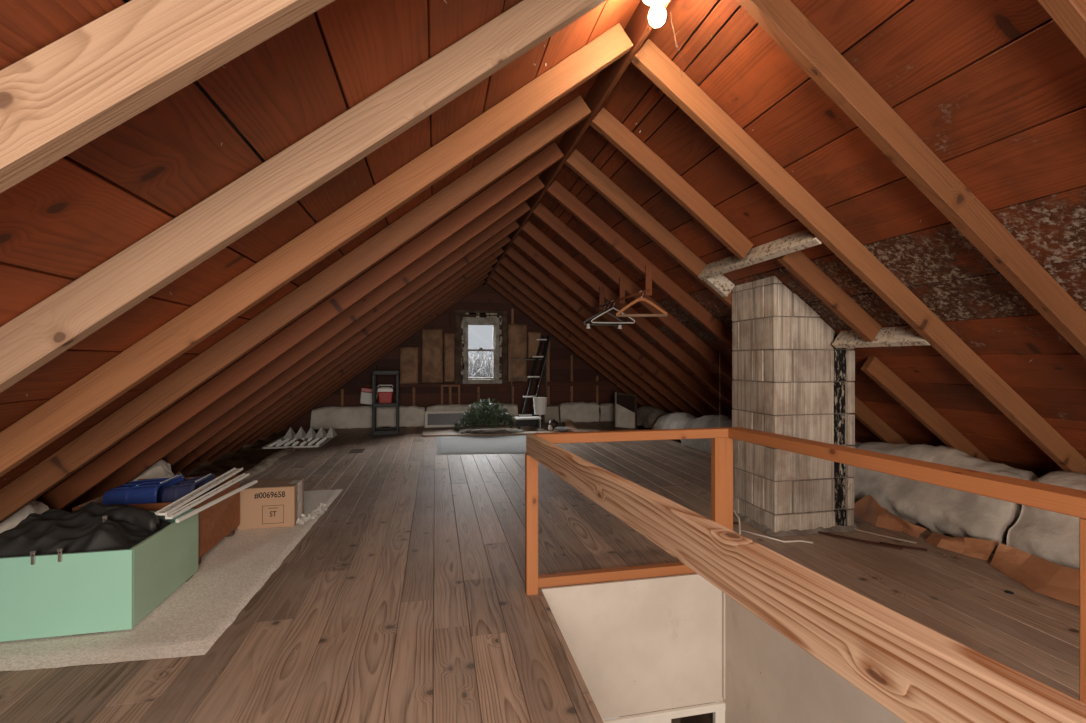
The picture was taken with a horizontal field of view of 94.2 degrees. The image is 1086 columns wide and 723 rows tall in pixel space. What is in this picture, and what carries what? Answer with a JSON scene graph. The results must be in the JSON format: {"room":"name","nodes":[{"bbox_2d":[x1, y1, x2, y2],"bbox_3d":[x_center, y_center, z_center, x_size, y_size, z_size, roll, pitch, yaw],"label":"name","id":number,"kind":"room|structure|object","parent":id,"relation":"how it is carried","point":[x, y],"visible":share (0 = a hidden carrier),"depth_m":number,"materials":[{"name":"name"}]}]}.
{"room":"attic","nodes":[
{"label":"attic","id":0,"kind":"room"},
{"bbox_2d":[0,0,640,499],"bbox_3d":[-1.522,-0.253,3.365,3.342,2.580,10.819,0,0,-12],"label":"ceiling","id":1,"kind":"structure","parent":0,"point":[66,219],"depth_m":1.15,"materials":[{"name":"brown wood"}]},
{"bbox_2d":[0,0,334,192],"bbox_3d":[-0.943,-0.150,0.645,3.161,2.452,0.050,0,0,-12],"label":"rafter","id":2,"kind":"object","parent":1,"relation":"attached to","point":[64,95],"visible":1,"depth_m":0.70,"materials":[{"name":"brown wood"}]},
{"bbox_2d":[0,95,590,522],"bbox_3d":[-1.300,-0.150,2.315,3.161,2.452,0.056,0,0,-12],"label":"rafter","id":3,"kind":"object","parent":1,"relation":"attached to","point":[86,447],"visible":1,"depth_m":2.31,"materials":[{"name":"brown wood"}]},
{"bbox_2d":[37,142,563,509],"bbox_3d":[-1.418,-0.150,2.867,3.161,2.452,0.050,0,0,-12],"label":"rafter","id":4,"kind":"object","parent":1,"relation":"attached to","point":[107,464],"visible":0.93,"depth_m":2.85,"materials":[{"name":"brown wood"}]},
{"bbox_2d":[0,0,605,392],"bbox_3d":[-1.062,-0.150,1.203,3.161,2.452,0.049,0,0,-12],"label":"rafter","id":5,"kind":"object","parent":1,"relation":"attached to","point":[49,328],"visible":1,"depth_m":1.26,"materials":[{"name":"brown wood"}]},
{"bbox_2d":[62,176,544,512],"bbox_3d":[-1.536,-0.150,3.419,3.161,2.452,0.048,0,0,-12],"label":"rafter","id":6,"kind":"object","parent":1,"relation":"attached to","point":[178,437],"visible":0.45,"depth_m":3.38,"materials":[{"name":"brown wood"}]},
{"bbox_2d":[0,23,632,476],"bbox_3d":[-1.181,-0.150,1.760,3.161,2.452,0.054,0,0,-12],"label":"rafter","id":7,"kind":"object","parent":1,"relation":"attached to","point":[54,418],"visible":1,"depth_m":1.80,"materials":[{"name":"orange wood"}]},
{"bbox_2d":[171,221,519,474],"bbox_3d":[-1.773,-0.150,4.529,3.161,2.452,0.047,0,0,-12],"label":"rafter","id":8,"kind":"object","parent":1,"relation":"attached to","point":[512,227],"visible":0.53,"depth_m":4.50,"materials":[{"name":"brown wood"}]},
{"bbox_2d":[180,236,510,475],"bbox_3d":[-1.891,-0.150,5.078,3.161,2.452,0.055,0,0,-12],"label":"rafter","id":9,"kind":"object","parent":1,"relation":"attached to","point":[503,242],"visible":0.57,"depth_m":5.03,"materials":[{"name":"brown wood"}]},
{"bbox_2d":[162,202,529,465],"bbox_3d":[-1.654,-0.150,3.969,3.161,2.452,0.056,0,0,-12],"label":"rafter","id":10,"kind":"object","parent":1,"relation":"attached to","point":[384,307],"visible":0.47,"depth_m":3.96,"materials":[{"name":"brown wood"}]},
{"bbox_2d":[207,248,503,463],"bbox_3d":[-2.009,-0.150,5.632,3.161,2.452,0.057,0,0,-12],"label":"rafter","id":11,"kind":"object","parent":1,"relation":"attached to","point":[500,251],"visible":0.54,"depth_m":5.58,"materials":[{"name":"brown wood"}]},
{"bbox_2d":[229,258,497,453],"bbox_3d":[-2.128,-0.150,6.189,3.161,2.452,0.052,0,0,-12],"label":"rafter","id":12,"kind":"object","parent":1,"relation":"attached to","point":[302,400],"visible":0.5,"depth_m":6.14,"materials":[{"name":"brown wood"}]},
{"bbox_2d":[247,267,492,445],"bbox_3d":[-2.246,-0.150,6.741,3.161,2.452,0.056,0,0,-12],"label":"rafter","id":13,"kind":"object","parent":1,"relation":"attached to","point":[488,270],"visible":0.44,"depth_m":6.70,"materials":[{"name":"brown wood"}]},
{"bbox_2d":[262,274,488,438],"bbox_3d":[-2.365,-0.150,7.296,3.161,2.452,0.055,0,0,-12],"label":"rafter","id":14,"kind":"object","parent":1,"relation":"attached to","point":[486,275],"visible":0.44,"depth_m":7.25,"materials":[{"name":"brown wood"}]},
{"bbox_2d":[275,280,484,433],"bbox_3d":[-2.485,-0.150,7.854,3.161,2.452,0.047,0,0,-12],"label":"rafter","id":15,"kind":"object","parent":1,"relation":"attached to","point":[483,281],"visible":0.44,"depth_m":7.82,"materials":[{"name":"brown wood"}]},
{"bbox_2d":[283,283,640,430],"bbox_3d":[-1.019,-0.350,8.591,7.400,3.000,0.112,0,0,-12],"label":"wall","id":16,"kind":"structure","parent":0,"point":[570,378],"depth_m":8.63,"materials":[{"name":"brown wood"}]},
{"bbox_2d":[399,347,418,383],"bbox_3d":[-2.194,0.065,8.264,0.308,0.611,0.048,0,0,-12],"label":"insulation batt","id":17,"kind":"object","parent":16,"relation":"attached to","point":[408,356],"visible":1,"depth_m":8.25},
{"bbox_2d":[421,329,442,382],"bbox_3d":[-1.829,-0.091,8.338,0.354,0.899,0.057,0,0,-12],"label":"insulation batt","id":18,"kind":"object","parent":16,"relation":"attached to","point":[432,339],"visible":1,"depth_m":8.33,"materials":[{"name":"brown paper"}]},
{"bbox_2d":[444,333,454,381],"bbox_3d":[-1.556,-0.066,8.400,0.184,0.820,0.049,0,0,-12],"label":"insulation batt","id":19,"kind":"object","parent":16,"relation":"attached to","point":[449,338],"visible":1,"depth_m":8.39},
{"bbox_2d":[455,310,506,392],"bbox_3d":[-1.048,-0.169,8.581,0.880,1.393,0.120,0,0,-12],"label":"window","id":20,"kind":"structure","parent":16,"relation":"in","point":[463,318],"depth_m":8.56,"materials":[{"name":"white paint"}]},
{"bbox_2d":[508,324,526,381],"bbox_3d":[-0.429,-0.145,8.638,0.340,0.998,0.054,0,0,-12],"label":"insulation batt","id":21,"kind":"object","parent":16,"relation":"attached to","point":[517,333],"visible":1,"depth_m":8.63,"materials":[{"name":"brown paper"}]},
{"bbox_2d":[528,332,541,358],"bbox_3d":[-0.142,-0.283,8.704,0.248,0.463,0.045,0,0,-12],"label":"insulation batt","id":22,"kind":"object","parent":16,"relation":"attached to","point":[533,344],"visible":0.83,"depth_m":8.69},
{"bbox_2d":[0,422,1078,722],"bbox_3d":[0.049,1.094,3.549,6.820,0.091,10.320,0,0,-12],"label":"floor","id":23,"kind":"structure","parent":0,"point":[406,600],"depth_m":2.22,"materials":[{"name":"brown wood"}]},
{"bbox_2d":[0,499,48,532],"bbox_3d":[-2.521,0.828,2.340,0.405,0.404,0.486,0,0,-12],"label":"tuft","id":24,"kind":"object","parent":23,"relation":"on","point":[35,506],"visible":0.18,"depth_m":2.31,"materials":[{"name":"beige fabric"}]},
{"bbox_2d":[130,459,173,481],"bbox_3d":[-2.741,0.838,3.451,0.438,0.384,0.480,0,0,-12],"label":"tuft","id":25,"kind":"object","parent":23,"relation":"on","point":[161,469],"visible":0.12,"depth_m":3.40,"materials":[{"name":"beige fabric"}]},
{"bbox_2d":[0,489,342,670],"bbox_3d":[-1.864,1.043,2.893,0.961,0.014,2.400,0,0,-12],"label":"rug","id":26,"kind":"object","parent":23,"relation":"on","point":[189,621],"visible":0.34,"depth_m":2.06,"materials":[{"name":"beige carpet"}]},
{"bbox_2d":[0,508,197,641],"bbox_3d":[-1.955,0.879,2.148,0.645,0.312,0.562,0,0,-12],"label":"wooden box","id":27,"kind":"object","parent":26,"relation":"on","point":[92,592],"visible":0.87,"depth_m":1.92,"materials":[{"name":"green paint"}]},
{"bbox_2d":[0,502,170,564],"bbox_3d":[-1.944,0.707,2.096,0.601,0.177,0.476,0,0,-12],"label":"duffel bag","id":28,"kind":"object","parent":27,"relation":"in","point":[95,526],"visible":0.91,"depth_m":2.03,"materials":[{"name":"black fabric"}]},
{"bbox_2d":[165,473,249,518],"bbox_3d":[-1.684,0.670,2.577,0.030,0.053,0.691,0,0,-5],"label":"metal bar","id":29,"kind":"object","parent":27,"relation":"on","point":[206,496],"visible":1,"depth_m":2.50,"materials":[{"name":"white metal"}]},
{"bbox_2d":[155,467,242,515],"bbox_3d":[-1.726,0.647,2.581,0.046,0.063,0.714,0,0,-7],"label":"metal bar","id":30,"kind":"object","parent":29,"relation":"on","point":[185,499],"visible":0.98,"depth_m":2.49,"materials":[{"name":"white metal"}]},
{"bbox_2d":[175,480,256,522],"bbox_3d":[-1.625,0.694,2.552,0.016,0.043,0.623,0,0,0],"label":"metal bar","id":31,"kind":"object","parent":27,"relation":"in","point":[207,505],"visible":1,"depth_m":2.47,"materials":[{"name":"white metal"}]},
{"bbox_2d":[72,475,239,564],"bbox_3d":[-2.049,0.862,2.742,0.540,0.347,0.550,0,0,-12],"label":"drawer box","id":32,"kind":"object","parent":26,"relation":"on","point":[219,521],"visible":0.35,"depth_m":2.73,"materials":[{"name":"brown wood"}]},
{"bbox_2d":[102,475,183,504],"bbox_3d":[-2.142,0.773,2.712,0.255,0.278,0.304,0,0,-12],"label":"storage bin","id":33,"kind":"object","parent":32,"relation":"in","point":[150,490],"visible":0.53,"depth_m":2.60,"materials":[{"name":"blue plastic"}]},
{"bbox_2d":[162,473,215,502],"bbox_3d":[-1.932,0.765,2.757,0.155,0.262,0.288,0,0,-12],"label":"storage bin","id":34,"kind":"object","parent":32,"relation":"in","point":[176,491],"visible":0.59,"depth_m":2.66,"materials":[{"name":"blue plastic"}]},
{"bbox_2d":[237,478,303,529],"bbox_3d":[-1.741,0.907,3.252,0.332,0.256,0.245,0,0,-12],"label":"cardboard box","id":35,"kind":"object","parent":26,"relation":"on","point":[268,503],"visible":0.99,"depth_m":3.14,"materials":[{"name":"brown cardboard"}]},
{"bbox_2d":[296,503,328,525],"bbox_3d":[-1.536,1.008,3.373,0.113,0.050,0.425,0,0,-5],"label":"plastic film","id":36,"kind":"object","parent":26,"relation":"on","point":[312,515],"visible":1,"depth_m":3.34,"materials":[{"name":"white plastic"}]},
{"bbox_2d":[240,447,296,482],"bbox_3d":[-2.819,1.032,5.047,0.209,0.033,1.950,0,0,-12],"label":"grit","id":37,"kind":"object","parent":23,"relation":"on","point":[268,461],"visible":0.8,"depth_m":5.13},
{"bbox_2d":[261,426,336,448],"bbox_3d":[-3.125,0.966,6.567,0.695,0.160,0.950,0,0,-12],"label":"panel","id":38,"kind":"object","parent":23,"relation":"on","point":[290,434],"visible":0.99,"depth_m":6.69,"materials":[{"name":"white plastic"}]},
{"bbox_2d":[349,449,364,452],"bbox_3d":[-2.180,1.048,5.925,0.155,0.003,0.260,0,0,-12],"label":"floor plate","id":39,"kind":"object","parent":23,"relation":"on","point":[352,450],"visible":1,"depth_m":5.88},
{"bbox_2d":[310,405,424,429],"bbox_3d":[-2.748,0.872,8.002,1.718,0.350,0.197,0,0,-12],"label":"insulation batt","id":40,"kind":"object","parent":23,"relation":"on","point":[345,417],"visible":0.84,"depth_m":7.90,"materials":[{"name":"grey fabric"}]},
{"bbox_2d":[360,387,377,404],"bbox_3d":[-2.757,0.550,8.034,0.284,0.287,0.139,0,0,-18],"label":"cooler","id":41,"kind":"object","parent":40,"relation":"on","point":[366,393],"visible":0.63,"depth_m":7.96,"materials":[{"name":"white plastic"}]},
{"bbox_2d":[372,370,398,434],"bbox_3d":[-2.295,0.591,7.383,0.370,0.915,0.340,0,0,-15],"label":"shelf unit","id":42,"kind":"object","parent":23,"relation":"on","point":[375,431],"visible":0.99,"depth_m":7.24,"materials":[{"name":"black plastic"}]},
{"bbox_2d":[378,385,392,402],"bbox_3d":[-2.296,0.471,7.363,0.222,0.270,0.208,0,0,-15],"label":"cooler","id":43,"kind":"object","parent":42,"relation":"on","point":[385,394],"visible":0.99,"depth_m":7.27,"materials":[{"name":"red plastic"}]},
{"bbox_2d":[425,411,475,427],"bbox_3d":[-1.468,0.919,8.020,0.800,0.260,0.089,0,0,-10],"label":"window sash","id":44,"kind":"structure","parent":23,"relation":"on","point":[433,419],"depth_m":8.00,"materials":[{"name":"white paint"}]},
{"bbox_2d":[426,403,517,424],"bbox_3d":[-1.159,0.869,8.340,1.498,0.357,0.195,0,0,-12],"label":"insulation batt","id":45,"kind":"object","parent":23,"relation":"on","point":[512,409],"visible":0.41,"depth_m":8.26,"materials":[{"name":"beige fabric"}]},
{"bbox_2d":[435,435,525,454],"bbox_3d":[-0.655,1.042,6.400,1.404,0.014,1.550,0,0,-12],"label":"rug","id":46,"kind":"object","parent":23,"relation":"on","point":[448,445],"visible":0.84,"depth_m":6.22,"materials":[{"name":"white fabric"}]},
{"bbox_2d":[423,424,599,436],"bbox_3d":[-0.460,1.039,7.602,2.620,0.020,1.060,0,0,-12],"label":"sheet","id":47,"kind":"object","parent":23,"relation":"on","point":[436,431],"visible":0.79,"depth_m":7.53,"materials":[{"name":"grey fabric"}]},
{"bbox_2d":[454,398,514,430],"bbox_3d":[-0.874,0.778,7.598,0.930,0.492,0.513,0,0,-12],"label":"artificial tree","id":48,"kind":"object","parent":47,"relation":"on","point":[487,409],"visible":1,"depth_m":7.51,"materials":[{"name":"plastic"}]},
{"bbox_2d":[515,416,541,428],"bbox_3d":[-0.233,0.943,7.783,0.380,0.168,0.240,0,0,-12],"label":"step stool","id":49,"kind":"object","parent":47,"relation":"on","point":[526,420],"visible":0.93,"depth_m":7.82,"materials":[{"name":"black plastic"}]},
{"bbox_2d":[518,335,549,416],"bbox_3d":[-0.139,0.290,8.318,0.272,1.473,0.773,0,0,25],"label":"step ladder","id":50,"kind":"object","parent":47,"relation":"on","point":[542,339],"visible":0.95,"depth_m":8.31,"materials":[{"name":"black metal"}]},
{"bbox_2d":[533,397,546,429],"bbox_3d":[-0.042,0.785,7.609,0.216,0.485,0.216,0,0,-12],"label":"table lamp","id":51,"kind":"object","parent":47,"relation":"on","point":[540,403],"visible":1,"depth_m":7.53,"materials":[{"name":"white fabric"}]},
{"bbox_2d":[549,419,558,428],"bbox_3d":[0.162,0.954,7.726,0.156,0.148,0.121,0,0,-12],"label":"cloth bundle","id":52,"kind":"object","parent":47,"relation":"on","point":[554,423],"visible":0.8,"depth_m":7.68,"materials":[{"name":"black fabric"}]},
{"bbox_2d":[555,427,568,430],"bbox_3d":[0.279,1.006,7.494,0.220,0.043,0.218,0,0,-12],"label":"plate","id":53,"kind":"object","parent":47,"relation":"on","point":[556,428],"visible":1,"depth_m":7.46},
{"bbox_2d":[564,420,577,429],"bbox_3d":[0.463,0.975,7.780,0.216,0.105,0.520,0,0,-6],"label":"scrap","id":54,"kind":"object","parent":47,"relation":"on","point":[571,425],"visible":0.98,"depth_m":7.79,"materials":[{"name":"brown cardboard"}]},
{"bbox_2d":[511,359,546,403],"bbox_3d":[-0.237,0.501,8.641,0.620,1.090,0.020,0,0,-12],"label":"frame","id":55,"kind":"object","parent":23,"relation":"on","point":[512,359],"visible":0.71,"depth_m":8.61,"materials":[{"name":"brown wood"}]},
{"bbox_2d":[543,405,560,424],"bbox_3d":[0.143,0.886,8.416,0.300,0.324,0.098,0,0,-12],"label":"picture frame","id":56,"kind":"object","parent":23,"relation":"on","point":[552,411],"visible":0.65,"depth_m":8.42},
{"bbox_2d":[559,402,599,422],"bbox_3d":[0.612,0.871,8.710,0.715,0.352,0.192,0,0,-12],"label":"insulation batt","id":57,"kind":"object","parent":23,"relation":"on","point":[576,412],"visible":0.91,"depth_m":8.63,"materials":[{"name":"beige fabric"}]},
{"bbox_2d":[599,403,614,421],"bbox_3d":[1.146,0.884,8.823,0.368,0.325,0.188,0,0,-12],"label":"insulation batt","id":58,"kind":"object","parent":23,"relation":"on","point":[606,410],"visible":0.78,"depth_m":8.73,"materials":[{"name":"beige fabric"}]},
{"bbox_2d":[615,392,636,428],"bbox_3d":[1.317,0.781,8.021,0.443,0.581,0.158,0,0,-18],"label":"framed panel","id":59,"kind":"object","parent":23,"relation":"on","point":[625,404],"visible":0.94,"depth_m":8.01,"materials":[{"name":"metal"}]},
{"bbox_2d":[637,405,667,428],"bbox_3d":[1.848,0.886,8.269,0.601,0.321,1.009,0,0,-12],"label":"roll","id":60,"kind":"object","parent":23,"relation":"on","point":[647,415],"visible":0.45,"depth_m":8.01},
{"bbox_2d":[652,412,697,439],"bbox_3d":[2.003,0.878,7.099,0.611,0.337,1.056,0,0,-12],"label":"roll","id":61,"kind":"object","parent":23,"relation":"on","point":[674,420],"visible":0.34,"depth_m":6.98,"materials":[{"name":"white fabric"}]},
{"bbox_2d":[681,415,731,454],"bbox_3d":[2.106,0.834,5.869,0.607,0.426,1.210,0,0,-12],"label":"roll","id":62,"kind":"object","parent":23,"relation":"on","point":[703,445],"visible":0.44,"depth_m":5.84,"materials":[{"name":"white fabric"}]},
{"bbox_2d":[733,510,740,534],"bbox_3d":[1.210,1.000,3.277,0.061,0.102,0.728,0,0,8],"label":"cord","id":63,"kind":"object","parent":23,"relation":"on","point":[734,511],"visible":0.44,"depth_m":3.10,"materials":[{"name":"white plastic"}]},
{"bbox_2d":[741,530,812,543],"bbox_3d":[1.370,1.044,2.988,0.398,0.011,0.080,0,0,33],"label":"cord","id":64,"kind":"object","parent":23,"relation":"on","point":[741,530],"visible":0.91,"depth_m":2.95,"materials":[{"name":"white plastic"}]},
{"bbox_2d":[732,276,856,536],"bbox_3d":[1.615,0.265,3.297,0.619,1.569,0.503,0,0,-12],"label":"chimney","id":65,"kind":"object","parent":23,"relation":"on","point":[789,378],"visible":0.92,"depth_m":3.12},
{"bbox_2d":[525,427,1085,722],"bbox_3d":[0.807,0.643,0.857,1.133,0.814,3.338,0,0,-12],"label":"stair railing","id":66,"kind":"object","parent":23,"relation":"on","point":[918,673],"visible":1,"depth_m":0.80,"materials":[{"name":"brown wood"}]},
{"bbox_2d":[818,531,902,548],"bbox_3d":[1.840,1.042,2.946,0.420,0.009,0.034,0,0,39],"label":"wood lath","id":67,"kind":"object","parent":23,"relation":"on","point":[819,532],"visible":1,"depth_m":2.93,"materials":[{"name":"brown wood"}]},
{"bbox_2d":[854,528,916,543],"bbox_3d":[2.022,1.042,3.047,0.034,0.009,0.380,0,0,-39],"label":"wood lath","id":68,"kind":"object","parent":23,"relation":"on","point":[857,529],"visible":0.89,"depth_m":3.01,"materials":[{"name":"brown wood"}]},
{"bbox_2d":[853,494,925,537],"bbox_3d":[2.176,0.973,3.252,0.141,0.149,0.533,0,0,-12],"label":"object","id":69,"kind":"object","parent":23,"relation":"on","point":[867,508],"visible":0.91,"depth_m":3.23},
{"bbox_2d":[879,541,927,550],"bbox_3d":[2.026,1.042,2.842,0.220,0.009,0.034,0,0,31],"label":"wood lath","id":70,"kind":"object","parent":23,"relation":"on","point":[905,547],"visible":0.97,"depth_m":2.82,"materials":[{"name":"brown wood"}]},
{"bbox_2d":[852,442,1038,550],"bbox_3d":[2.599,0.796,3.317,0.686,0.502,1.176,0,0,-12],"label":"roll","id":71,"kind":"object","parent":23,"relation":"on","point":[942,510],"visible":0.63,"depth_m":3.06,"materials":[{"name":"grey fabric"}]},
{"bbox_2d":[925,533,997,560],"bbox_3d":[2.289,0.992,2.790,0.108,0.113,0.340,0,0,-12],"label":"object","id":72,"kind":"object","parent":23,"relation":"on","point":[982,549],"visible":1,"depth_m":2.75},
{"bbox_2d":[990,543,1078,605],"bbox_3d":[2.349,0.983,2.248,0.213,0.129,0.712,0,0,-12],"label":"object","id":73,"kind":"object","parent":23,"relation":"on","point":[1039,575],"visible":0.95,"depth_m":2.37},
{"bbox_2d":[1007,470,1085,569],"bbox_3d":[2.856,0.800,2.095,0.675,0.495,1.316,0,0,-12],"label":"roll","id":74,"kind":"object","parent":23,"relation":"on","point":[1053,537],"visible":0.58,"depth_m":2.52,"materials":[{"name":"beige fabric"}]},
{"bbox_2d":[541,574,722,722],"bbox_3d":[0.411,2.050,2.608,0.995,2.001,0.382,0,0,-12],"label":"wall","id":75,"kind":"structure","parent":0,"point":[637,646],"depth_m":2.43,"materials":[{"name":"paint"}]},
{"bbox_2d":[489,0,1085,477],"bbox_3d":[1.630,-0.222,4.067,3.421,2.641,10.872,0,0,-12],"label":"ceiling","id":76,"kind":"structure","parent":0,"point":[995,89],"depth_m":2.13,"materials":[{"name":"brown wood"}]},
{"bbox_2d":[487,278,650,405],"bbox_3d":[0.624,-0.150,8.593,3.161,2.452,0.048,0,0,-12],"label":"rafter","id":77,"kind":"object","parent":76,"relation":"attached to","point":[491,282],"visible":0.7,"depth_m":8.51,"materials":[{"name":"brown wood"}]},
{"bbox_2d":[483,0,670,285],"bbox_3d":[0.069,-1.360,3.553,0.024,0.150,10.300,0,0,-12],"label":"board","id":78,"kind":"object","parent":76,"relation":"attached to","point":[638,27],"visible":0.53,"depth_m":2.57,"materials":[{"name":"brown wood"}]},
{"bbox_2d":[643,0,668,26],"bbox_3d":[0.402,-1.240,1.778,0.100,0.112,0.100,0,0,-12],"label":"bulb","id":79,"kind":"object","parent":78,"relation":"attached to","point":[657,14],"visible":1,"depth_m":1.76,"materials":[{"name":"white glass"}]},
{"bbox_2d":[670,11,700,76],"bbox_3d":[0.549,-1.225,1.973,0.070,0.152,0.248,0,0,36],"label":"cobweb","id":80,"kind":"object","parent":78,"relation":"attached to","point":[670,11],"visible":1,"depth_m":1.98},
{"bbox_2d":[491,271,669,412],"bbox_3d":[0.741,-0.150,8.045,3.161,2.452,0.058,0,0,-12],"label":"rafter","id":81,"kind":"object","parent":76,"relation":"attached to","point":[494,276],"visible":0.85,"depth_m":7.98,"materials":[{"name":"brown wood"}]},
{"bbox_2d":[495,264,680,412],"bbox_3d":[0.860,-0.150,7.488,3.161,2.452,0.053,0,0,-12],"label":"rafter","id":82,"kind":"object","parent":76,"relation":"attached to","point":[503,272],"visible":0.86,"depth_m":7.42,"materials":[{"name":"brown wood"}]},
{"bbox_2d":[500,256,701,417],"bbox_3d":[0.978,-0.150,6.935,3.161,2.452,0.057,0,0,-12],"label":"rafter","id":83,"kind":"object","parent":76,"relation":"attached to","point":[505,262],"visible":0.81,"depth_m":6.87,"materials":[{"name":"brown wood"}]},
{"bbox_2d":[506,247,715,415],"bbox_3d":[1.097,-0.150,6.377,3.161,2.452,0.050,0,0,-12],"label":"rafter","id":84,"kind":"object","parent":76,"relation":"attached to","point":[512,253],"visible":0.79,"depth_m":6.30,"materials":[{"name":"brown wood"}]},
{"bbox_2d":[513,235,731,417],"bbox_3d":[1.217,-0.150,5.817,3.161,2.452,0.055,0,0,-12],"label":"rafter","id":85,"kind":"object","parent":76,"relation":"attached to","point":[522,244],"visible":0.75,"depth_m":5.74,"materials":[{"name":"brown wood"}]},
{"bbox_2d":[521,221,731,403],"bbox_3d":[1.335,-0.150,5.266,3.161,2.452,0.046,0,0,-12],"label":"rafter","id":86,"kind":"object","parent":76,"relation":"attached to","point":[528,228],"visible":0.63,"depth_m":5.15,"materials":[{"name":"brown wood"}]},
{"bbox_2d":[532,203,732,380],"bbox_3d":[1.453,-0.150,4.717,3.161,2.452,0.055,0,0,-12],"label":"rafter","id":87,"kind":"object","parent":76,"relation":"attached to","point":[541,212],"visible":0.52,"depth_m":4.55,"materials":[{"name":"brown wood"}]},
{"bbox_2d":[590,107,753,258],"bbox_3d":[0.738,-0.986,2.835,0.976,0.781,0.056,0,0,-12],"label":"rafter","id":88,"kind":"object","parent":76,"relation":"attached to","point":[605,123],"visible":1,"depth_m":2.81,"materials":[{"name":"brown wood"}]},
{"bbox_2d":[546,180,858,442],"bbox_3d":[1.573,-0.150,4.155,3.161,2.452,0.052,0,0,-12],"label":"rafter","id":89,"kind":"object","parent":76,"relation":"attached to","point":[556,190],"visible":0.51,"depth_m":3.96,"materials":[{"name":"brown wood"}]},
{"bbox_2d":[587,265,651,310],"bbox_3d":[0.667,-0.634,4.698,0.050,0.232,1.590,0,0,-12],"label":"clothes rod","id":90,"kind":"object","parent":89,"relation":"hanging from","point":[648,269],"visible":1,"depth_m":4.50,"materials":[{"name":"brown wood"}]},
{"bbox_2d":[583,304,622,328],"bbox_3d":[0.599,-0.445,4.955,0.422,0.248,0.024,0,0,-9],"label":"clothes hanger","id":91,"kind":"object","parent":90,"relation":"hanging from","point":[588,325],"visible":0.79,"depth_m":4.95,"materials":[{"name":"metal"}]},
{"bbox_2d":[588,302,626,324],"bbox_3d":[0.624,-0.461,4.838,0.422,0.215,0.014,0,0,-19],"label":"clothes hanger","id":92,"kind":"object","parent":90,"relation":"hanging from","point":[607,302],"visible":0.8,"depth_m":4.83,"materials":[{"name":"metal"}]},
{"bbox_2d":[591,300,634,323],"bbox_3d":[0.653,-0.461,4.701,0.422,0.215,0.014,0,0,-5],"label":"clothes hanger","id":93,"kind":"object","parent":90,"relation":"hanging from","point":[613,300],"visible":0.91,"depth_m":4.70,"materials":[{"name":"metal"}]},
{"bbox_2d":[616,291,666,316],"bbox_3d":[0.791,-0.463,4.055,0.410,0.211,0.025,0,0,2],"label":"clothes hanger","id":94,"kind":"object","parent":90,"relation":"hanging from","point":[618,314],"visible":0.92,"depth_m":4.05,"materials":[{"name":"wood"}]},
{"bbox_2d":[565,149,908,443],"bbox_3d":[1.691,-0.150,3.603,3.161,2.452,0.047,0,0,-12],"label":"rafter","id":95,"kind":"object","parent":76,"relation":"attached to","point":[577,162],"visible":0.45,"depth_m":3.39,"materials":[{"name":"brown wood"}]},
{"bbox_2d":[698,229,821,296],"bbox_3d":[1.292,-0.553,2.938,0.249,0.220,1.084,0,0,-12],"label":"header beam","id":96,"kind":"structure","parent":95,"relation":"attached to","point":[712,273],"depth_m":2.88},
{"bbox_2d":[777,251,881,341],"bbox_3d":[1.575,-0.370,2.768,0.632,0.519,0.046,0,0,-12],"label":"rafter","id":97,"kind":"object","parent":76,"relation":"attached to","point":[797,263],"visible":0.81,"depth_m":2.75,"materials":[{"name":"brown wood"}]},
{"bbox_2d":[631,39,1085,473],"bbox_3d":[1.929,-0.150,2.489,3.161,2.452,0.048,0,0,-12],"label":"rafter","id":98,"kind":"object","parent":76,"relation":"attached to","point":[666,75],"visible":0.97,"depth_m":2.37,"materials":[{"name":"orange wood"}]},
{"bbox_2d":[832,326,929,347],"bbox_3d":[1.881,-0.135,2.811,0.095,0.108,0.599,0,0,-12],"label":"header beam","id":99,"kind":"structure","parent":98,"relation":"attached to","point":[901,335],"depth_m":2.75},
{"bbox_2d":[736,0,1085,359],"bbox_3d":[2.045,-0.150,1.945,3.161,2.452,0.057,0,0,-12],"label":"rafter","id":100,"kind":"object","parent":76,"relation":"attached to","point":[782,20],"visible":1,"depth_m":1.77,"materials":[{"name":"brown wood"}]},
{"bbox_2d":[861,356,991,461],"bbox_3d":[2.640,0.503,3.248,1.358,1.073,0.056,0,0,-12],"label":"rafter","id":101,"kind":"object","parent":76,"relation":"attached to","point":[873,367],"visible":0.62,"depth_m":3.17,"materials":[{"name":"brown wood"}]},
{"bbox_2d":[1037,0,1085,58],"bbox_3d":[2.164,-0.150,1.389,3.161,2.452,0.054,0,0,-12],"label":"rafter","id":102,"kind":"object","parent":76,"relation":"attached to","point":[1069,15],"visible":1,"depth_m":1.19,"materials":[{"name":"brown wood"}]},
{"bbox_2d":[719,592,905,722],"bbox_3d":[1.281,2.050,0.854,0.068,1.999,3.535,0,0,-12],"label":"wall","id":103,"kind":"structure","parent":0,"point":[767,677],"depth_m":2.12,"materials":[{"name":"paint"}]},
{"bbox_3d":[0.794,2.062,0.699,0.985,1.976,3.535,0,0,-12],"label":"wall","id":104,"kind":"structure","parent":0,"visible":0},
{"bbox_2d":[602,701,725,722],"bbox_3d":[0.445,2.370,2.425,0.925,1.360,0.054,0,0,-12],"label":"trim","id":105,"kind":"structure","parent":104,"relation":"attached to","point":[718,709],"depth_m":2.44,"materials":[{"name":"white paint"}]},
{"label":"outside","id":106,"kind":"structure","parent":0,"visible":0},
{"bbox_2d":[468,344,492,377],"bbox_3d":[-1.440,0.617,12.043,3.399,2.068,2.455,0,0,-12],"label":"bush","id":107,"kind":"object","parent":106,"point":[483,368],"visible":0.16,"depth_m":11.66,"materials":[{"name":"white plant"}]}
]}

